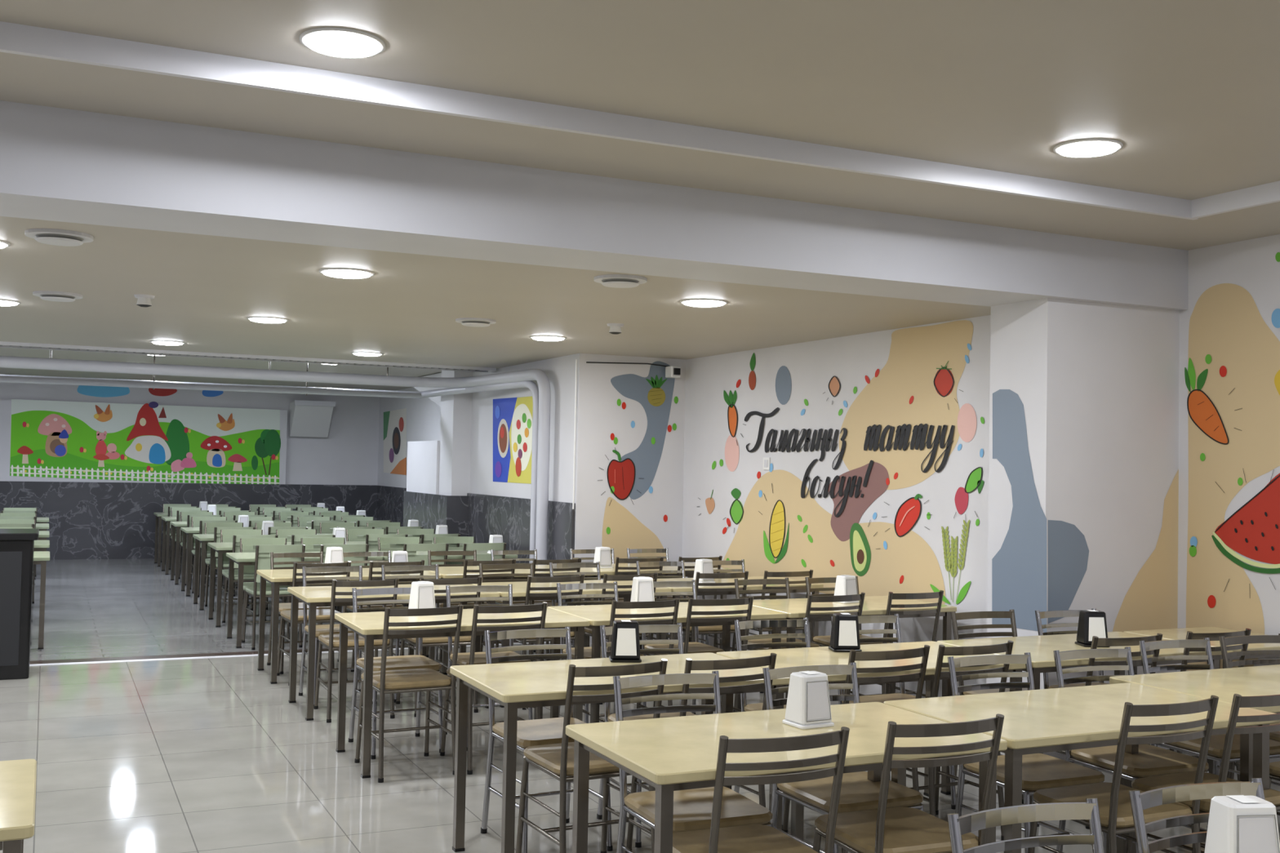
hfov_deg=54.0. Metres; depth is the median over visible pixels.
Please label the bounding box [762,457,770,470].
light switch
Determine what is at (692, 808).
dining chair
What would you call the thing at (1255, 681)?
dining table
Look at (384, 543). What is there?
dining chair
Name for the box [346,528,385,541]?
dining chair
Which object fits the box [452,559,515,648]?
dining chair
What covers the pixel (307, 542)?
dining chair
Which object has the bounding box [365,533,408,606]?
dining chair
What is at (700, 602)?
dining chair
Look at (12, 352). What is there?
ceiling
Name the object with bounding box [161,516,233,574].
dining table
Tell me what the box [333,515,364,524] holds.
dining chair
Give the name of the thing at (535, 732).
dining chair
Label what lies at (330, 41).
recessed light
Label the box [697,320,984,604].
wall mural
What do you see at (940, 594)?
dining chair
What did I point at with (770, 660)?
dining chair
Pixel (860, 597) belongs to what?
dining chair
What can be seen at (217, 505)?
dining chair
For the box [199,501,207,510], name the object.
napkin dispenser
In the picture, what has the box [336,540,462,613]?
dining table
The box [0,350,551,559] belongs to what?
pipe
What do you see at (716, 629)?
dining chair
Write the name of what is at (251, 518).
dining chair
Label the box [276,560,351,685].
dining chair
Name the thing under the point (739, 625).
dining chair
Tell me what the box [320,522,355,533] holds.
dining chair
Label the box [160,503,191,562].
dining chair
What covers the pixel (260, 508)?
dining chair
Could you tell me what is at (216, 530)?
dining chair
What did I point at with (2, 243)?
recessed light
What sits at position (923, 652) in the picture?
dining chair
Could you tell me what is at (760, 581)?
dining chair
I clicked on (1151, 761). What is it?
dining chair
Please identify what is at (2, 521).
dining chair
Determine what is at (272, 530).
dining chair
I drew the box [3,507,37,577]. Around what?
dining chair
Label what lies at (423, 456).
wall
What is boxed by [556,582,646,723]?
dining chair
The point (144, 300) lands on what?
smoke detector
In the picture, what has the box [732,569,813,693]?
dining chair
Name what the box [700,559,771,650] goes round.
dining chair
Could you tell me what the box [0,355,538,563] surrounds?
pipe
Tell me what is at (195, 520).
dining chair
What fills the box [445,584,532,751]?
dining chair
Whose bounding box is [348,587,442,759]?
dining chair
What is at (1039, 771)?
dining chair
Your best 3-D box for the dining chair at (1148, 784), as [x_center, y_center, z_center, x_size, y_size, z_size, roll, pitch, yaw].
[2.067,1.347,4.513,0.420,0.869,0.516,2,-2,-28]
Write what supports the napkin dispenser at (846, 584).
on the dining table at (794, 608)
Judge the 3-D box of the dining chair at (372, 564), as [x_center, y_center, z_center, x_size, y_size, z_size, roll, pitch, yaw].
[-1.878,1.416,9.352,0.420,0.869,0.516,2,-2,-27]
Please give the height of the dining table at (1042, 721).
0.750 m
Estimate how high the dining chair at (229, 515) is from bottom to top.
0.871 m
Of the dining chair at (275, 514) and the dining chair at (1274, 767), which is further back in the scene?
the dining chair at (275, 514)
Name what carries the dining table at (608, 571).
on the floor
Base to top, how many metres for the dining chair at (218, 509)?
0.871 m
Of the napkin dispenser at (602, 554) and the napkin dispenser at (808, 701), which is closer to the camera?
the napkin dispenser at (808, 701)
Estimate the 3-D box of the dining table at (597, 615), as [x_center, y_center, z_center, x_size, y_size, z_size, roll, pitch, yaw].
[0.148,1.455,7.392,1.240,0.750,0.700,2,-2,-25]
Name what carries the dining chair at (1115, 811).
on the floor
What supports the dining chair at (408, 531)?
on the floor
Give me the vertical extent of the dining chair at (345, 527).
0.871 m
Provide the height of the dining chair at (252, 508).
0.871 m
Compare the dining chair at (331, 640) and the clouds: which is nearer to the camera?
the dining chair at (331, 640)
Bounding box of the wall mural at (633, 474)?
[597,360,678,564]
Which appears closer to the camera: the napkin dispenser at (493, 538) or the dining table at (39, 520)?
the napkin dispenser at (493, 538)
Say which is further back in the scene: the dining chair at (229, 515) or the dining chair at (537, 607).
the dining chair at (229, 515)
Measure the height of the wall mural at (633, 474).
1.894 m
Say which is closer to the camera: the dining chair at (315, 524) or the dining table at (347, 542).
the dining table at (347, 542)
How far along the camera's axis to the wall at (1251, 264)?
7.11 m
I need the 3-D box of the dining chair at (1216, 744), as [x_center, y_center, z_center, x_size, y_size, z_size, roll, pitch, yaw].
[2.478,1.383,5.423,0.420,0.869,0.516,2,-2,-22]
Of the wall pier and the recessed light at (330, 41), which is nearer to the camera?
the recessed light at (330, 41)
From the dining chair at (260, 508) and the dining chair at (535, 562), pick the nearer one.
the dining chair at (535, 562)
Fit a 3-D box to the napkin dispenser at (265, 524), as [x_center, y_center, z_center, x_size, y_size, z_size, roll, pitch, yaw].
[-3.972,1.095,13.419,0.135,0.172,0.120,2,-2,-25]
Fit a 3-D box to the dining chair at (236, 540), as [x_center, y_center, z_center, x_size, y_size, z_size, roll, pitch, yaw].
[-3.722,1.458,11.993,0.420,0.871,0.505,2,-2,-27]
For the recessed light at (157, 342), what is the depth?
10.78 m
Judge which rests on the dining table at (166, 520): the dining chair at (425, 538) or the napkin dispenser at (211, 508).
the napkin dispenser at (211, 508)
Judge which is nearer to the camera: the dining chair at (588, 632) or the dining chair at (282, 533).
the dining chair at (588, 632)
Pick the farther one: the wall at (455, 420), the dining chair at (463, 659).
the wall at (455, 420)
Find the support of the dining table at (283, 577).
on the floor
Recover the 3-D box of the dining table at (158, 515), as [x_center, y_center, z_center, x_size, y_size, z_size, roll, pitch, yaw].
[-6.524,1.664,18.617,1.240,0.750,0.700,2,-2,-25]
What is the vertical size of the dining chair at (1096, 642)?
0.869 m
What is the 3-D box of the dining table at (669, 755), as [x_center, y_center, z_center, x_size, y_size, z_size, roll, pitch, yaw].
[0.454,1.358,4.022,1.240,0.750,0.700,2,-2,-25]
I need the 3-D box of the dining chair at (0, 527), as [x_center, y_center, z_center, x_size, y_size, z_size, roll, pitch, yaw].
[-6.035,1.413,12.029,0.420,0.871,0.505,2,-2,-27]
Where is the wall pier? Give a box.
[469,353,685,644]
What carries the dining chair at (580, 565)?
on the floor
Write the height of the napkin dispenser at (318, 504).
0.172 m
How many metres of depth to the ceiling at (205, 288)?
7.91 m
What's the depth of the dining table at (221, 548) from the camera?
11.89 m
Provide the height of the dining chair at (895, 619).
0.869 m
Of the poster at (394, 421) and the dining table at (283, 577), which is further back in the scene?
the poster at (394, 421)
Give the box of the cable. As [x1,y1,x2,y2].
[572,359,670,509]
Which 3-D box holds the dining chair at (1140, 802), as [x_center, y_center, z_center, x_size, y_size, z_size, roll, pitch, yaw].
[1.406,1.281,2.774,0.420,0.869,0.516,2,-2,-22]
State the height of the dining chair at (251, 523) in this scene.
0.871 m
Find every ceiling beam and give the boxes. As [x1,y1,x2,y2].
[0,100,1188,310]
[0,341,496,372]
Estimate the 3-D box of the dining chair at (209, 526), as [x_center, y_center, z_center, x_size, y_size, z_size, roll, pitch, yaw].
[-4.525,1.494,13.690,0.420,0.871,0.505,2,-2,-22]
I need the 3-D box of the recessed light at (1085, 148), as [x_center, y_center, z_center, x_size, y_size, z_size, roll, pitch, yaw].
[1.933,-1.195,5.425,0.284,0.023,0.284,2,-2,-25]
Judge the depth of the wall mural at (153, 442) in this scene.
19.46 m
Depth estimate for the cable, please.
11.09 m
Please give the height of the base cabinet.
1.030 m
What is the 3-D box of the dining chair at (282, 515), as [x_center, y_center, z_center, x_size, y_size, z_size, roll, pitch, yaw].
[-4.574,1.587,16.761,0.420,0.871,0.505,2,-2,-27]
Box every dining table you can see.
[0,759,36,852]
[33,540,49,551]
[33,551,49,649]
[35,523,48,530]
[36,517,48,523]
[37,530,49,540]
[153,512,168,566]
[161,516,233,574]
[169,521,186,584]
[180,527,199,596]
[192,533,291,610]
[207,542,342,626]
[226,551,382,648]
[256,567,441,684]
[287,584,499,720]
[334,607,590,778]
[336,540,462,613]
[368,550,517,603]
[422,564,594,675]
[449,653,790,852]
[472,579,671,707]
[547,602,786,723]
[564,562,729,648]
[565,702,1007,852]
[639,576,823,648]
[715,641,1026,840]
[734,595,956,712]
[883,683,1279,852]
[936,631,1222,826]
[1109,664,1279,852]
[1124,626,1279,777]
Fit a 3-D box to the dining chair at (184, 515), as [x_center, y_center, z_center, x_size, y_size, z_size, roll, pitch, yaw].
[-5.715,1.548,16.224,0.420,0.871,0.505,2,-2,-23]
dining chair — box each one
[0,511,37,579]
[0,512,36,585]
[0,516,36,551]
[0,519,35,528]
[0,523,34,608]
[0,527,34,622]
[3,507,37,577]
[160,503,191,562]
[164,506,198,564]
[168,507,201,572]
[173,510,208,575]
[178,511,213,582]
[185,515,222,585]
[190,516,228,593]
[197,520,237,597]
[204,522,244,606]
[207,504,228,506]
[208,507,241,568]
[213,527,255,611]
[216,510,250,573]
[220,529,266,621]
[222,511,255,577]
[222,534,278,628]
[233,515,266,520]
[235,516,272,588]
[240,537,289,640]
[241,544,305,649]
[244,520,285,582]
[248,504,276,512]
[255,522,297,586]
[257,506,286,515]
[262,507,291,516]
[266,526,307,609]
[266,551,334,674]
[272,510,303,520]
[275,528,316,603]
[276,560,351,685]
[278,511,309,521]
[284,504,311,511]
[285,534,335,626]
[290,515,323,527]
[295,506,323,515]
[295,516,330,586]
[297,537,351,633]
[298,565,373,706]
[300,507,328,512]
[311,520,346,533]
[313,511,342,519]
[313,577,398,723]
[317,543,368,624]
[319,511,349,520]
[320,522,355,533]
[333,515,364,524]
[334,526,374,608]
[337,551,403,662]
[341,516,373,526]
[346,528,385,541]
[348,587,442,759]
[351,560,424,671]
[354,604,463,782]
[357,520,391,530]
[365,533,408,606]
[366,522,400,533]
[377,537,420,551]
[381,564,450,702]
[385,526,422,537]
[395,576,482,716]
[396,528,435,606]
[400,543,448,644]
[405,533,460,606]
[426,550,488,661]
[433,536,474,564]
[440,601,547,774]
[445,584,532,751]
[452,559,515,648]
[462,542,506,602]
[479,563,549,662]
[480,626,613,852]
[490,549,551,652]
[512,557,582,654]
[513,573,584,710]
[515,658,667,852]
[549,561,608,660]
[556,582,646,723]
[569,548,623,644]
[582,598,679,722]
[584,573,657,704]
[596,622,695,848]
[606,556,663,639]
[613,671,773,852]
[625,653,776,852]
[626,547,688,639]
[635,560,708,644]
[640,579,724,714]
[650,555,722,648]
[653,595,753,714]
[669,571,748,649]
[672,726,849,852]
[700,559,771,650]
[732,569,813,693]
[733,577,819,712]
[733,617,810,828]
[762,662,924,852]
[763,592,865,698]
[782,644,929,852]
[804,576,892,694]
[813,714,1004,852]
[831,613,955,809]
[844,590,943,697]
[906,640,1013,840]
[946,652,1106,852]
[946,798,1104,852]
[951,609,1073,780]
[1022,633,1162,829]
[1027,695,1218,852]
[1035,608,1157,772]
[1053,646,1208,852]
[1111,628,1251,782]
[1124,693,1279,852]
[1128,777,1265,852]
[1138,637,1279,838]
[1218,633,1279,779]
[1269,761,1279,839]
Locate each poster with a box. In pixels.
[383,408,406,475]
[493,395,533,484]
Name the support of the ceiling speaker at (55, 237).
attached to the ceiling at (205, 288)
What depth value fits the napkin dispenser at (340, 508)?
17.88 m
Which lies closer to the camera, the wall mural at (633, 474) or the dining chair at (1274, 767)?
the dining chair at (1274, 767)
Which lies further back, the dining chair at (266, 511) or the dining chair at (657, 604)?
the dining chair at (266, 511)
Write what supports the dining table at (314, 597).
on the floor
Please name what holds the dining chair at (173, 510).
on the floor
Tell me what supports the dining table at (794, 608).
on the floor
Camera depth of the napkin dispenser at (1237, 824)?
2.61 m
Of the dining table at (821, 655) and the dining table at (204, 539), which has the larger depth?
the dining table at (204, 539)
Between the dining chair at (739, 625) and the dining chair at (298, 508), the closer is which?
the dining chair at (739, 625)
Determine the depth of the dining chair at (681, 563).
9.68 m
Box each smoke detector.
[133,293,155,306]
[607,323,623,334]
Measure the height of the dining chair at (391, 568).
0.869 m
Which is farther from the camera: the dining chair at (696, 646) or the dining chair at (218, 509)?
the dining chair at (218, 509)
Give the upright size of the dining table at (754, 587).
0.750 m
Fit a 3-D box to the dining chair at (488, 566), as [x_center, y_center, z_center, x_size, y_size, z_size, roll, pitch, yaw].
[-0.894,1.422,8.919,0.420,0.869,0.516,2,-2,-22]
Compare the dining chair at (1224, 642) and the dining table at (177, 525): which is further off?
the dining table at (177, 525)
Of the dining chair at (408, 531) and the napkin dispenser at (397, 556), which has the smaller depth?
the napkin dispenser at (397, 556)
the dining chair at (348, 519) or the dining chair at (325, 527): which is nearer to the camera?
the dining chair at (325, 527)
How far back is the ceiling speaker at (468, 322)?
8.63 m
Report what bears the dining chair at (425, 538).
on the floor
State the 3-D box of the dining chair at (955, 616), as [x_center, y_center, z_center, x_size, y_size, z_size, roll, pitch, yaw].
[1.896,1.402,6.430,0.420,0.869,0.516,2,-2,-23]
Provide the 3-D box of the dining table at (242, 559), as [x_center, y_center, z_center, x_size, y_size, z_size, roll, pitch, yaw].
[-2.965,1.504,11.065,1.240,0.750,0.700,2,-2,-25]
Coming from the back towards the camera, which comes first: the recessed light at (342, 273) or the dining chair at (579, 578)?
the dining chair at (579, 578)
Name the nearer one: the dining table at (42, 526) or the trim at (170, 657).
the trim at (170, 657)
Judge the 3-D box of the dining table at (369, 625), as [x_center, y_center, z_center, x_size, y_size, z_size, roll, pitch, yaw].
[-0.983,1.416,6.860,1.240,0.750,0.700,2,-2,-25]
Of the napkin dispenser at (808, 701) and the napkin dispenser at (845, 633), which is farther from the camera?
the napkin dispenser at (845, 633)
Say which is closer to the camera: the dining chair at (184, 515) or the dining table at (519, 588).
the dining table at (519, 588)
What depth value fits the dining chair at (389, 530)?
13.79 m
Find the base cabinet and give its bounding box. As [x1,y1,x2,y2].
[0,528,39,679]
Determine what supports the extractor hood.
attached to the wall at (348, 455)
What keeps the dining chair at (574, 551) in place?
on the floor
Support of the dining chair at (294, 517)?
on the floor
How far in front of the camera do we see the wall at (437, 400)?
16.10 m
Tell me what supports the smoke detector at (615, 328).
attached to the ceiling at (205, 288)
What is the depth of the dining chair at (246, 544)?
11.31 m
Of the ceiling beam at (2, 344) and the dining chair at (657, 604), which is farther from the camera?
the ceiling beam at (2, 344)
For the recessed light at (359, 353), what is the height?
0.023 m
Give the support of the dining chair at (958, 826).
on the floor
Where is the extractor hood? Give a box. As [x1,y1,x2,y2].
[288,400,335,437]
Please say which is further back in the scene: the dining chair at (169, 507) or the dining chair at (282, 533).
the dining chair at (169, 507)
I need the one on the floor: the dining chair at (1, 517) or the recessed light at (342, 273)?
the dining chair at (1, 517)
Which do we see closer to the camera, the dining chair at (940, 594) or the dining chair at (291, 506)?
the dining chair at (940, 594)
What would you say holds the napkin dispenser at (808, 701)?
on the dining table at (669, 755)
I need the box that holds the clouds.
[77,385,222,397]
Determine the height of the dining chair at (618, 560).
0.869 m
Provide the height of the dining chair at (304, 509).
0.871 m
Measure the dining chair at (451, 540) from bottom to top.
0.871 m
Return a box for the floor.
[0,558,1279,852]
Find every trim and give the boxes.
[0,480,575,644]
[30,639,550,666]
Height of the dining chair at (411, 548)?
0.871 m
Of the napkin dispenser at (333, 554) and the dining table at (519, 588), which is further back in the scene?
the napkin dispenser at (333, 554)
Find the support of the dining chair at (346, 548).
on the floor
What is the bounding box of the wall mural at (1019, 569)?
[991,389,1046,632]
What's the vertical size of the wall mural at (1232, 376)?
2.583 m
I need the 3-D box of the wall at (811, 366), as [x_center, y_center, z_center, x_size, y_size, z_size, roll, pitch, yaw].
[1.413,0.546,9.588,0.150,2.750,4.480,2,-2,-25]
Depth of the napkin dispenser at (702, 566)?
9.13 m
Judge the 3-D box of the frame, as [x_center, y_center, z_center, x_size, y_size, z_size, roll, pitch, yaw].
[-10.505,0.175,18.199,10.500,1.200,0.120,2,-2,-25]
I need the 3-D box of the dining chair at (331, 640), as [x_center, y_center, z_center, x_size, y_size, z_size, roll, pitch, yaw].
[-1.787,1.373,7.904,0.420,0.869,0.516,2,-2,-25]
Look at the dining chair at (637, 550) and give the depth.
11.13 m
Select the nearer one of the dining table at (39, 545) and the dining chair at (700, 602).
the dining chair at (700, 602)
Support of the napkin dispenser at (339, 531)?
on the dining table at (221, 548)
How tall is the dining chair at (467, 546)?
0.871 m
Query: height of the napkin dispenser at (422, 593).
0.172 m
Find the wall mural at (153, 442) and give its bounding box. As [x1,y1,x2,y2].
[9,399,280,484]
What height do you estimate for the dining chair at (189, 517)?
0.871 m
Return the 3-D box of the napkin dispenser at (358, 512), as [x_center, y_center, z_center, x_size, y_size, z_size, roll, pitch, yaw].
[-3.712,1.201,16.728,0.135,0.172,0.120,2,-2,-25]
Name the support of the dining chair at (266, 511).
on the floor
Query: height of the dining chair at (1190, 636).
0.869 m
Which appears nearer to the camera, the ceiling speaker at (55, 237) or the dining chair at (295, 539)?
the ceiling speaker at (55, 237)
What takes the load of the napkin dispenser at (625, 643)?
on the dining table at (520, 685)
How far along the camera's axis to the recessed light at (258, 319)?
8.81 m
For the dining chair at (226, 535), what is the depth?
12.58 m
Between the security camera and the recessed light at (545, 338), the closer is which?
the recessed light at (545, 338)
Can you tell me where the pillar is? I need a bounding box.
[986,297,1179,759]
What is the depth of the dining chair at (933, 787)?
5.36 m
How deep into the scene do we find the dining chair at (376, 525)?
14.68 m
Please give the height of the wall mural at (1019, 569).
1.376 m
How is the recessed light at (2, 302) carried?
in the ceiling at (205, 288)
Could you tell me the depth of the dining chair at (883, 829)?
3.79 m
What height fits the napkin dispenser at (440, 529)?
0.172 m
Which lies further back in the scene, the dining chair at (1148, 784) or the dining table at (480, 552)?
the dining table at (480, 552)
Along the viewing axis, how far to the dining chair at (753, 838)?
3.55 m
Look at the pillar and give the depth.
7.21 m
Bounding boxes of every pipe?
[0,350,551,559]
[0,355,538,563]
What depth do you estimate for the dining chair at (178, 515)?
16.82 m
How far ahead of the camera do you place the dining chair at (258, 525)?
14.17 m
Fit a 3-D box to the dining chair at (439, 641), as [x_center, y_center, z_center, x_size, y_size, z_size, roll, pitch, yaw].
[-1.302,1.390,8.132,0.420,0.869,0.516,2,-2,-26]
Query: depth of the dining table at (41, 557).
10.26 m
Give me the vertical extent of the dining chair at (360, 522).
0.871 m
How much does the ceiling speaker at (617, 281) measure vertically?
0.038 m
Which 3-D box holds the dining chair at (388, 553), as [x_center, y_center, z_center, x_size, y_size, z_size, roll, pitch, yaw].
[-2.099,1.426,9.843,0.420,0.869,0.516,2,-2,-27]
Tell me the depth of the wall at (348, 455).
20.65 m
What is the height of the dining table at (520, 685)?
0.750 m
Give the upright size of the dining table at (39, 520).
0.750 m
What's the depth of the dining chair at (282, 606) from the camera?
9.67 m
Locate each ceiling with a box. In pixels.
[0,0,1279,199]
[0,216,991,368]
[0,346,441,390]
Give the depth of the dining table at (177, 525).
15.63 m
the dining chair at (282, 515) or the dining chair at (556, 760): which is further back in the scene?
the dining chair at (282, 515)
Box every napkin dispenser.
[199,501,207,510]
[207,504,216,515]
[237,515,248,527]
[262,520,273,534]
[316,502,324,507]
[324,546,343,563]
[332,527,346,543]
[335,506,344,511]
[356,510,365,516]
[391,551,408,574]
[407,520,418,535]
[408,581,435,608]
[435,524,448,533]
[487,534,502,553]
[592,546,613,568]
[608,619,641,662]
[630,576,654,601]
[693,559,715,582]
[782,671,834,729]
[828,613,862,652]
[834,574,859,604]
[1074,609,1110,647]
[1204,795,1279,852]
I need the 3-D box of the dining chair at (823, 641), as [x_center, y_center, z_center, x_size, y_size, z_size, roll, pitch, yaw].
[1.383,1.450,8.332,0.420,0.869,0.516,2,-2,-22]
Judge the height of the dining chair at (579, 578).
0.869 m
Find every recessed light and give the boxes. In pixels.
[0,240,10,248]
[0,298,21,306]
[150,340,185,345]
[246,316,288,323]
[299,26,385,57]
[319,267,374,278]
[351,351,382,355]
[529,335,566,341]
[680,298,727,306]
[1053,138,1123,157]
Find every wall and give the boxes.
[0,382,379,485]
[377,386,440,488]
[406,440,439,494]
[413,373,441,406]
[438,369,472,495]
[681,315,991,697]
[1177,234,1279,763]
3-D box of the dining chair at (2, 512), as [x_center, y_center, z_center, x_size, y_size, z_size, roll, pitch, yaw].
[-7.894,1.496,15.953,0.420,0.871,0.505,2,-2,-26]
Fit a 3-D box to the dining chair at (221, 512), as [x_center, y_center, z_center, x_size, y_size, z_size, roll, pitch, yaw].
[-5.613,1.582,17.292,0.420,0.871,0.505,2,-2,-25]
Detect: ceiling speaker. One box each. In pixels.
[24,228,93,246]
[32,290,82,302]
[455,317,496,326]
[593,274,647,288]
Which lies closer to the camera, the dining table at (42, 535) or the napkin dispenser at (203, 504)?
the dining table at (42, 535)
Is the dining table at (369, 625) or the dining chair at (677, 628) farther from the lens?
the dining table at (369, 625)
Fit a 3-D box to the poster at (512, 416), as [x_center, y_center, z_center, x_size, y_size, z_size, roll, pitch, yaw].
[-1.278,0.132,12.655,0.006,0.869,1.356,2,-2,-25]
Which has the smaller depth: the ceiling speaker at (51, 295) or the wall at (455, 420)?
the ceiling speaker at (51, 295)
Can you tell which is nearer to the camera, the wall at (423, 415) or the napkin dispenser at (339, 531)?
the napkin dispenser at (339, 531)
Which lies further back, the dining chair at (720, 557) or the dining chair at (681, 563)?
the dining chair at (720, 557)
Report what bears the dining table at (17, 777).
on the floor
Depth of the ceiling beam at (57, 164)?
5.69 m
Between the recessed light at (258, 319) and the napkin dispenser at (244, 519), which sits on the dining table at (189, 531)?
the napkin dispenser at (244, 519)
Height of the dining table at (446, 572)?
0.750 m
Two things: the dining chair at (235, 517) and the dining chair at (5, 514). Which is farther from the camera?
the dining chair at (235, 517)
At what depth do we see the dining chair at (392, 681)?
6.41 m
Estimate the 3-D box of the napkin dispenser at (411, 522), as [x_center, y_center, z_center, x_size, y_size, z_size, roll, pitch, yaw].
[-2.587,1.151,14.341,0.135,0.172,0.120,2,-2,-25]
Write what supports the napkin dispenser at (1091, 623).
on the dining table at (1041, 648)
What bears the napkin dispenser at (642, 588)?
on the dining table at (597, 615)
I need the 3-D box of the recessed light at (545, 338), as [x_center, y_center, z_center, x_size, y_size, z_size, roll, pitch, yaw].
[-0.715,-0.684,9.794,0.284,0.023,0.284,2,-2,-25]
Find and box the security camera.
[665,365,680,377]
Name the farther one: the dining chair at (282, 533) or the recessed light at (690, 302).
the dining chair at (282, 533)
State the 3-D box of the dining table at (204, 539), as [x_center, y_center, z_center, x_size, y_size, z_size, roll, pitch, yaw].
[-4.158,1.558,13.598,1.240,0.750,0.700,2,-2,-25]
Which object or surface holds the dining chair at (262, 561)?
on the floor
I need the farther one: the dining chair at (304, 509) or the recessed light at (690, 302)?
the dining chair at (304, 509)
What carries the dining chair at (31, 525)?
on the floor
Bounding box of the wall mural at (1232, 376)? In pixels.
[1184,252,1279,671]
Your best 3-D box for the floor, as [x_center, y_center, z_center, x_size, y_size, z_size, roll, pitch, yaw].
[-4.299,1.806,7.887,13.250,0.100,24.200,2,-2,-25]
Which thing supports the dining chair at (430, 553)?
on the floor
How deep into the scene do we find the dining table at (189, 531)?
14.37 m
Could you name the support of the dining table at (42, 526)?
on the floor
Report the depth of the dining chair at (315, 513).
17.57 m
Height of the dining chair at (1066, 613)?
0.869 m
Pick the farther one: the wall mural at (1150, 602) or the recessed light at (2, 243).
the wall mural at (1150, 602)
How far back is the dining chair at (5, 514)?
15.15 m
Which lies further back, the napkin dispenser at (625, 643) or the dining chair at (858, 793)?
the napkin dispenser at (625, 643)
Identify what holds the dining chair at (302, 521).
on the floor
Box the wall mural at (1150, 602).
[1048,469,1178,632]
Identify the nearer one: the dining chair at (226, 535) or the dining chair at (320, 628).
the dining chair at (320, 628)
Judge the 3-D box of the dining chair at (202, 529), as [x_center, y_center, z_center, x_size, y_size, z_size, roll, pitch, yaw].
[-4.908,1.512,14.529,0.420,0.871,0.505,2,-2,-25]
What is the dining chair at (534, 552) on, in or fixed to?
on the floor
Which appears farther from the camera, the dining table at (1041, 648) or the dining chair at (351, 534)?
the dining chair at (351, 534)
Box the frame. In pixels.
[0,400,287,484]
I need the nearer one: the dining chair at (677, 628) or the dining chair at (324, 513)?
the dining chair at (677, 628)

